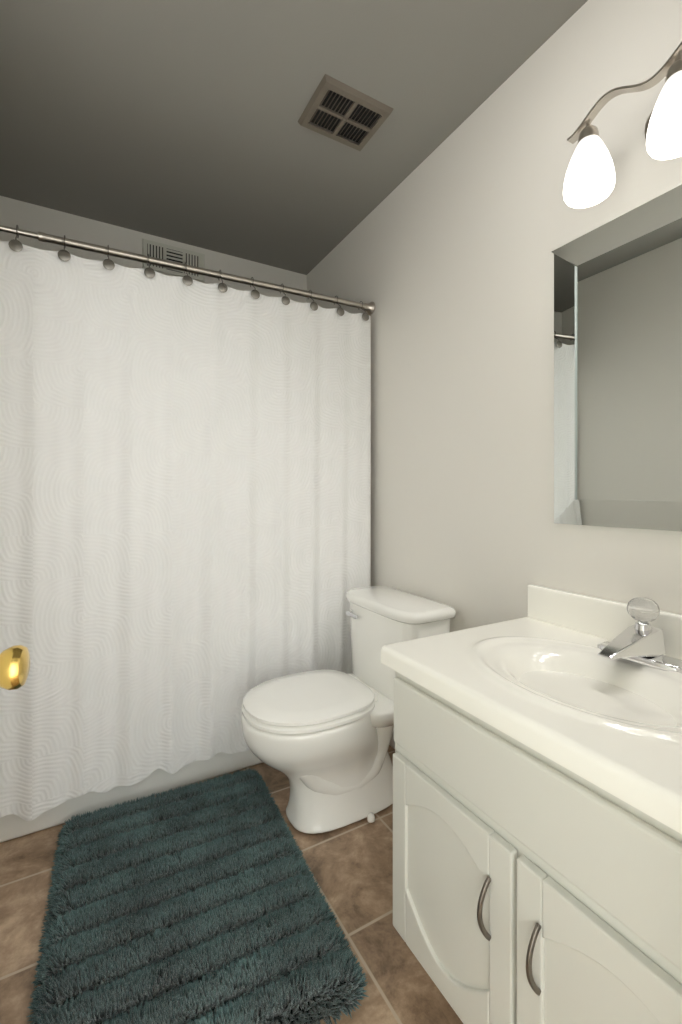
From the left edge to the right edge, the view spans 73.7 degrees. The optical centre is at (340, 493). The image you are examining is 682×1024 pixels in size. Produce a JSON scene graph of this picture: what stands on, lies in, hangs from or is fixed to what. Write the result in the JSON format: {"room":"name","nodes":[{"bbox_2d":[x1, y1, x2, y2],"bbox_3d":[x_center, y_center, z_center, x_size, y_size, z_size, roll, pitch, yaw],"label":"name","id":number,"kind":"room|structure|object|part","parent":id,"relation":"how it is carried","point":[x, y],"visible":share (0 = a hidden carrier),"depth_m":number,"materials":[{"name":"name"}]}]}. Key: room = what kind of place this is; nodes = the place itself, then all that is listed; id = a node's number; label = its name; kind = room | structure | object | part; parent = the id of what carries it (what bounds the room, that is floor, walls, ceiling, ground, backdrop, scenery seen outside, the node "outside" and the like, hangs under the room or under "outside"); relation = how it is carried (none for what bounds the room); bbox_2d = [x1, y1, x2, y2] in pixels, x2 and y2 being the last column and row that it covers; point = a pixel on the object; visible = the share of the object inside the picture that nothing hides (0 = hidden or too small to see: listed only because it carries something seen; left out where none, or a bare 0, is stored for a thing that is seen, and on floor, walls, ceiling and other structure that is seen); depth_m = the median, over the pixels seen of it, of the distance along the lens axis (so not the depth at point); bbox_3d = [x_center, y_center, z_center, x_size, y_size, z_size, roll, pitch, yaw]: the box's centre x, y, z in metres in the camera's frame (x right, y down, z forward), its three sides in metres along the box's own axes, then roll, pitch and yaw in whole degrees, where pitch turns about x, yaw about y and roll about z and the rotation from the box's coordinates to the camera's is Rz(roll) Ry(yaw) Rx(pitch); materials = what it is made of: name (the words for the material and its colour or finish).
{"room":"bathroom","nodes":[
{"label":"bathroom","id":0,"kind":"room"},
{"bbox_2d":[0,196,306,302],"bbox_3d":[-0.908,-0.104,2.428,1.550,2.440,0.100,0,0,-29],"label":"wall","id":1,"kind":"structure","parent":0,"point":[22,215],"depth_m":2.24,"materials":[{"name":"white paint"}]},
{"bbox_2d":[142,238,203,282],"bbox_3d":[-0.872,-1.216,2.384,0.310,0.155,0.010,0,0,-29],"label":"air vent","id":2,"kind":"object","parent":1,"relation":"in","point":[161,251],"visible":0.83,"depth_m":2.38,"materials":[{"name":"white metal"}]},
{"bbox_2d":[0,745,462,1023],"bbox_3d":[-0.142,1.166,1.074,1.750,0.100,3.210,0,0,-29],"label":"floor","id":3,"kind":"structure","parent":0,"point":[351,866],"depth_m":1.22,"materials":[{"name":"tile"}]},
{"bbox_2d":[0,749,263,842],"bbox_3d":[-0.703,0.916,2.065,1.506,0.400,0.706,0,0,-29],"label":"bathtub","id":4,"kind":"object","parent":3,"relation":"on","point":[12,826],"depth_m":1.63,"materials":[{"name":"white ceramic"}]},
{"bbox_2d":[26,768,368,1023],"bbox_3d":[-0.429,1.101,1.256,0.630,0.027,0.870,0,0,-26],"label":"bath rug","id":5,"kind":"object","parent":3,"relation":"on","point":[204,902],"visible":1,"depth_m":1.14,"materials":[{"name":"teal fabric"}]},
{"bbox_2d":[241,586,455,833],"bbox_3d":[-0.004,0.758,1.629,0.706,0.715,0.472,0,0,-29],"label":"toilet","id":6,"kind":"object","parent":3,"relation":"on","point":[320,739],"visible":0.94,"depth_m":1.53,"materials":[{"name":"white ceramic"}]},
{"bbox_3d":[-0.113,0.705,1.568,0.449,0.046,0.372,0,0,-29],"label":"seat","id":7,"kind":"part","parent":6,"relation":"part of","materials":[{"name":"white plastic"}]},
{"bbox_3d":[0.048,0.481,1.804,0.024,0.024,0.082,0,0,-29],"label":"handle","id":8,"kind":"part","parent":6,"relation":"part of","materials":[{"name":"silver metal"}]},
{"bbox_3d":[0.203,0.420,1.746,0.230,0.039,0.472,0,0,-29],"label":"lid","id":9,"kind":"part","parent":6,"relation":"part of","materials":[{"name":"white ceramic"}]},
{"bbox_2d":[381,584,681,1023],"bbox_3d":[0.516,0.674,0.902,0.566,0.883,0.762,0,0,-29],"label":"bathroom vanity","id":10,"kind":"object","parent":3,"relation":"on","point":[537,816],"visible":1,"depth_m":0.81,"materials":[{"name":"white paint"}]},
{"bbox_3d":[0.215,0.826,0.939,0.018,0.410,0.347,0,0,-29],"label":"door","id":11,"kind":"part","parent":10,"relation":"part of","materials":[{"name":"white paint"}]},
{"bbox_3d":[0.258,0.751,0.818,0.033,0.115,0.006,0,0,-29],"label":"handle","id":12,"kind":"part","parent":10,"relation":"part of","materials":[{"name":"grey metal"}]},
{"bbox_3d":[0.308,0.751,0.728,0.033,0.115,0.006,0,0,-29],"label":"handle","id":13,"kind":"part","parent":10,"relation":"part of","materials":[{"name":"grey metal"}]},
{"bbox_3d":[0.391,0.826,0.628,0.018,0.410,0.348,0,0,-29],"label":"door","id":14,"kind":"part","parent":10,"relation":"part of","materials":[{"name":"white paint"}]},
{"bbox_2d":[597,620,681,675],"bbox_3d":[0.620,0.328,0.982,0.176,0.085,0.184,0,0,-29],"label":"faucet","id":15,"kind":"object","parent":10,"relation":"on","point":[639,650],"depth_m":0.97,"materials":[{"name":"silver metal"}]},
{"bbox_2d":[0,0,587,274],"bbox_3d":[-0.142,-1.374,1.074,1.750,0.100,3.210,0,0,-29],"label":"ceiling","id":16,"kind":"structure","parent":0,"point":[175,120],"depth_m":1.54,"materials":[{"name":"grey paint"}]},
{"bbox_2d":[298,74,392,150],"bbox_3d":[0.013,-1.313,1.595,0.266,0.022,0.213,0,0,-29],"label":"fan","id":17,"kind":"object","parent":16,"relation":"attached to","point":[335,106],"visible":1,"depth_m":1.58,"materials":[{"name":"brown plastic"}]},
{"bbox_2d":[307,0,681,748],"bbox_3d":[0.576,-0.104,1.480,0.100,2.440,3.210,0,0,-29],"label":"wall","id":18,"kind":"structure","parent":0,"point":[441,256],"depth_m":1.49,"materials":[{"name":"white paint"}]},
{"bbox_2d":[552,184,681,530],"bbox_3d":[0.744,-0.299,1.053,0.026,0.770,0.560,0,0,-29],"label":"mirror","id":19,"kind":"object","parent":18,"relation":"attached to","point":[618,374],"visible":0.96,"depth_m":1.13,"materials":[{"name":"clear glass"}]},
{"bbox_2d":[563,42,681,207],"bbox_3d":[0.718,-0.815,0.944,0.180,0.209,0.491,0,0,-29],"label":"sconce","id":20,"kind":"object","parent":18,"relation":"attached to","point":[590,178],"visible":1,"depth_m":1.04,"materials":[{"name":"white glass"}]},
{"bbox_3d":[0.594,-0.778,1.092,0.111,0.136,0.111,0,0,-29],"label":"lamp shade","id":21,"kind":"part","parent":20,"relation":"part of","materials":[{"name":"white glass"}]},
{"bbox_3d":[0.688,-0.778,0.927,0.111,0.136,0.111,0,0,-29],"label":"lamp shade","id":22,"kind":"part","parent":20,"relation":"part of","materials":[{"name":"white glass"}]},
{"bbox_3d":[-0.860,-0.104,0.668,0.100,2.440,3.210,0,0,-30],"label":"wall","id":23,"kind":"structure","parent":0,"visible":0},
{"bbox_2d":[0,225,374,313],"bbox_3d":[-0.528,-0.854,1.756,1.546,0.084,0.056,0,0,-29],"label":"curtain rod","id":24,"kind":"object","parent":23,"relation":"attached to","point":[369,308],"visible":0.96,"depth_m":1.70,"materials":[{"name":"silver metal"}]},
{"bbox_2d":[8,225,368,320],"bbox_3d":[-0.525,-0.821,1.741,1.467,0.132,0.067,0,0,-29],"label":"curtain rings","id":25,"kind":"object","parent":24,"relation":"hanging from","point":[15,245],"visible":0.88,"depth_m":1.67,"materials":[{"name":"silver metal"}]},
{"bbox_2d":[0,241,370,820],"bbox_3d":[-0.511,0.103,1.715,1.500,1.844,0.056,0,0,-29],"label":"shower curtain","id":26,"kind":"object","parent":25,"relation":"hanging from","point":[185,518],"visible":0.92,"depth_m":1.65,"materials":[{"name":"fabric"}]},
{"bbox_3d":[-0.299,-0.104,-0.100,0.120,2.440,0.120,0,0,-30],"label":"wall","id":27,"kind":"structure","parent":0,"visible":0},
{"bbox_2d":[0,645,29,689],"bbox_3d":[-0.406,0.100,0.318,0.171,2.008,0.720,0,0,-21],"label":"door knob","id":28,"kind":"object","parent":27,"relation":"in","point":[14,665],"depth_m":0.60,"materials":[{"name":"gold metal"}]}
]}

